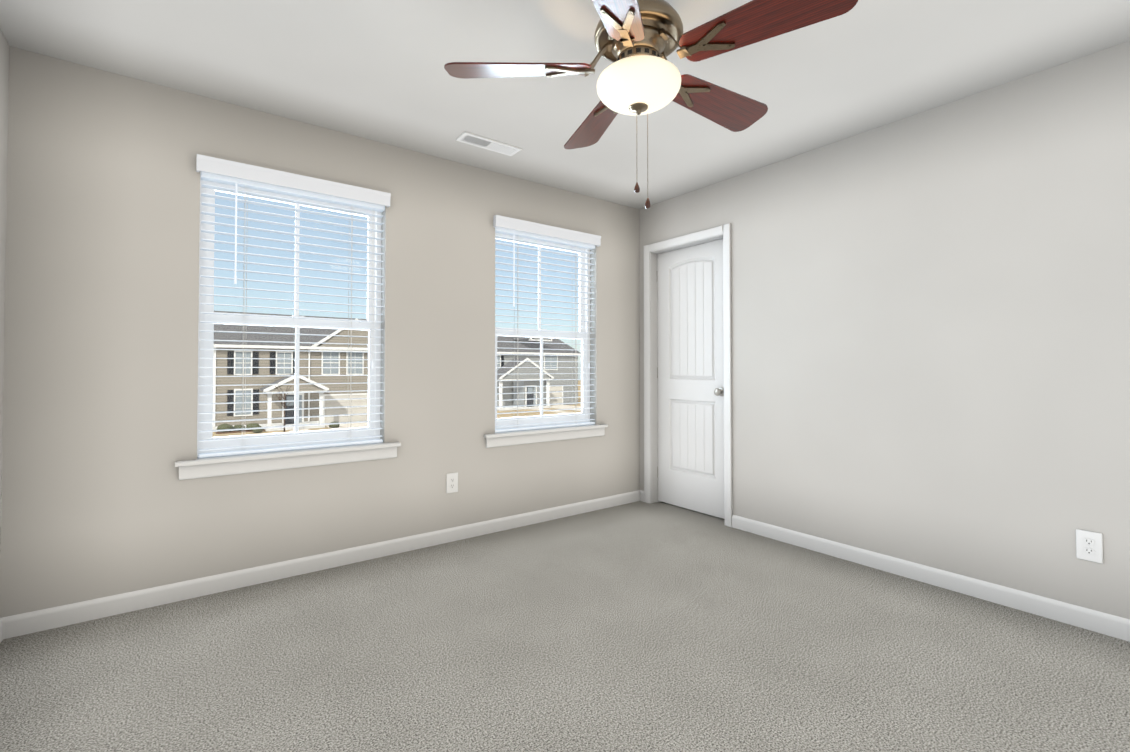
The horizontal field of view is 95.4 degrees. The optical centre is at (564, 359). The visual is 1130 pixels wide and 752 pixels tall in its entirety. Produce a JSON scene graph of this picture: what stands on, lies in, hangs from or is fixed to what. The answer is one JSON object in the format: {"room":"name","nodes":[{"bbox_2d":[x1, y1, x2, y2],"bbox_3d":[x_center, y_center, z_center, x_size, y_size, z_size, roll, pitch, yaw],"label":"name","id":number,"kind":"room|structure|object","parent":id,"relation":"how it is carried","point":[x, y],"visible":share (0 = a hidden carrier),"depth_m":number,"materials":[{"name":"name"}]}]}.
{"room":"empty bedroom","nodes":[
{"label":"empty bedroom","id":0,"kind":"room"},
{"bbox_2d":[0,29,9,544],"bbox_3d":[-1.229,-0.107,0.557,0.150,2.440,3.785,1,-1,-37],"label":"wall","id":1,"kind":"structure","parent":0,"point":[4,72],"depth_m":2.09,"materials":[{"name":"beige paint"}]},
{"bbox_2d":[0,618,7,642],"bbox_3d":[-1.207,1.072,0.644,0.014,0.085,3.570,1,-1,-37],"label":"baseboard","id":2,"kind":"structure","parent":1,"relation":"attached to","point":[3,621],"depth_m":2.09,"materials":[{"name":"white paint"}]},
{"bbox_2d":[0,46,639,617],"bbox_3d":[-0.884,-0.062,3.276,3.967,2.440,0.150,1,-1,-37],"label":"wall","id":3,"kind":"structure","parent":0,"point":[100,498],"depth_m":2.48,"materials":[{"name":"beige paint"}]},
{"bbox_2d":[175,442,400,479],"bbox_3d":[-1.438,0.535,2.781,1.070,0.090,0.120,1,-1,-37],"label":"sill","id":4,"kind":"structure","parent":3,"relation":"attached to","point":[230,465],"depth_m":2.70,"materials":[{"name":"white paint"}]},
{"bbox_2d":[197,172,380,456],"bbox_3d":[-1.492,-0.224,2.866,0.898,1.428,0.074,1,-1,-37],"label":"window","id":5,"kind":"structure","parent":3,"relation":"in","point":[209,363],"depth_m":2.81,"materials":[{"name":"white plastic"}]},
{"bbox_2d":[196,154,390,457],"bbox_3d":[-1.433,-0.249,2.788,0.932,1.471,0.108,1,-1,-37],"label":"window blind","id":6,"kind":"object","parent":5,"relation":"attached to","point":[227,172],"visible":0.88,"depth_m":2.76,"materials":[{"name":"white plastic"}]},
{"bbox_2d":[2,490,643,637],"bbox_3d":[-0.829,1.114,3.182,3.667,0.085,0.035,1,-1,-37],"label":"baseboard","id":7,"kind":"structure","parent":3,"relation":"attached to","point":[69,614],"depth_m":2.67,"materials":[{"name":"white paint"}]},
{"bbox_2d":[446,472,457,492],"bbox_3d":[-0.719,0.788,3.286,0.079,0.125,0.008,1,-1,-37],"label":"electrical outlet","id":8,"kind":"object","parent":3,"relation":"attached to","point":[451,482],"visible":1,"depth_m":3.28,"materials":[{"name":"white plastic"}]},
{"bbox_2d":[495,233,589,428],"bbox_3d":[-0.181,-0.207,3.851,0.898,1.428,0.074,1,-1,-37],"label":"window","id":9,"kind":"structure","parent":3,"relation":"in","point":[584,357],"depth_m":3.89,"materials":[{"name":"white plastic"}]},
{"bbox_2d":[493,215,600,432],"bbox_3d":[-0.121,-0.233,3.772,0.932,1.471,0.108,1,-1,-37],"label":"window blind","id":10,"kind":"object","parent":9,"relation":"attached to","point":[513,227],"visible":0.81,"depth_m":3.76,"materials":[{"name":"white plastic"}]},
{"bbox_2d":[484,424,607,447],"bbox_3d":[-0.126,0.551,3.766,1.070,0.090,0.120,1,-1,-37],"label":"sill","id":11,"kind":"structure","parent":3,"relation":"attached to","point":[499,439],"depth_m":3.69,"materials":[{"name":"white paint"}]},
{"bbox_2d":[0,501,1129,751],"bbox_3d":[0.252,1.193,1.741,3.967,0.120,3.935,1,-1,-37],"label":"floor","id":12,"kind":"structure","parent":0,"point":[646,627],"depth_m":1.94,"materials":[{"name":"carpet"}]},
{"bbox_2d":[0,0,1129,208],"bbox_3d":[0.252,-1.367,1.783,3.967,0.120,3.935,1,-1,-37],"label":"ceiling","id":13,"kind":"structure","parent":0,"point":[374,70],"depth_m":2.27,"materials":[{"name":"white paint"}]},
{"bbox_2d":[455,132,521,155],"bbox_3d":[-0.451,-1.281,3.071,0.380,0.008,0.130,1,-1,-37],"label":"ceiling vent","id":14,"kind":"object","parent":13,"relation":"in","point":[487,143],"visible":1,"depth_m":3.06,"materials":[{"name":"white metal"}]},
{"bbox_2d":[444,0,857,208],"bbox_3d":[0.292,-0.923,1.800,1.244,0.766,1.289,1,-1,-37],"label":"ceiling fan","id":15,"kind":"object","parent":13,"relation":"hanging from","point":[637,42],"visible":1,"depth_m":1.70,"materials":[{"name":"brown wood"}]},
{"bbox_2d":[639,41,1129,618],"bbox_3d":[1.823,-0.069,2.848,0.150,2.440,3.785,1,-1,-37],"label":"wall","id":16,"kind":"structure","parent":0,"point":[931,333],"depth_m":2.58,"materials":[{"name":"beige paint"}]},
{"bbox_2d":[644,223,732,526],"bbox_3d":[0.967,0.111,3.968,0.164,2.117,0.836,1,-1,-37],"label":"door","id":17,"kind":"structure","parent":16,"relation":"in","point":[687,380],"depth_m":3.99,"materials":[{"name":"white paint"}]},
{"bbox_2d":[732,515,1129,641],"bbox_3d":[1.974,1.103,2.492,0.014,0.085,2.705,1,-1,-37],"label":"baseboard","id":18,"kind":"structure","parent":16,"relation":"attached to","point":[1118,627],"depth_m":2.54,"materials":[{"name":"white paint"}]},
{"bbox_2d":[1076,529,1102,563],"bbox_3d":[2.218,0.790,2.176,0.008,0.125,0.079,1,-1,-37],"label":"electrical outlet","id":19,"kind":"object","parent":16,"relation":"attached to","point":[1089,545],"visible":1,"depth_m":2.17,"materials":[{"name":"white plastic"}]},
{"label":"outside","id":20,"kind":"structure","parent":0,"visible":0},
{"bbox_2d":[212,380,580,436],"bbox_3d":[-37.194,5.667,74.416,190.000,0.640,156.000,1,-1,-37],"label":"ground","id":21,"kind":"structure","parent":20,"point":[347,425],"depth_m":46.08,"materials":[{"name":"beige"}]},
{"bbox_2d":[217,423,262,432],"label":"garden plants","id":22,"kind":"object","parent":21,"relation":"on","point":[228,426],"depth_m":33.88,"materials":[{"name":"green plant"}]},
{"bbox_2d":[275,383,291,431],"label":"garden plants","id":23,"kind":"object","parent":21,"relation":"on","point":[284,397],"depth_m":33.73,"materials":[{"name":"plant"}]},
{"bbox_2d":[213,311,367,430],"bbox_3d":[-21.368,0.649,41.673,12.800,8.590,13.400,1,-1,-37],"label":"house","id":24,"kind":"structure","parent":21,"relation":"on","point":[285,361],"depth_m":36.85,"materials":[{"name":"beige"}]},
{"bbox_2d":[329,422,339,427],"label":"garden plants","id":25,"kind":"object","parent":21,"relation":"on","point":[332,425],"depth_m":36.31,"materials":[{"name":"green plant"}]},
{"bbox_2d":[497,329,580,410],"bbox_3d":[-6.407,0.958,59.718,14.200,8.570,14.300,1,-1,-37],"label":"house","id":26,"kind":"structure","parent":21,"relation":"on","point":[507,360],"depth_m":55.23,"materials":[{"name":"grey"}]}
]}

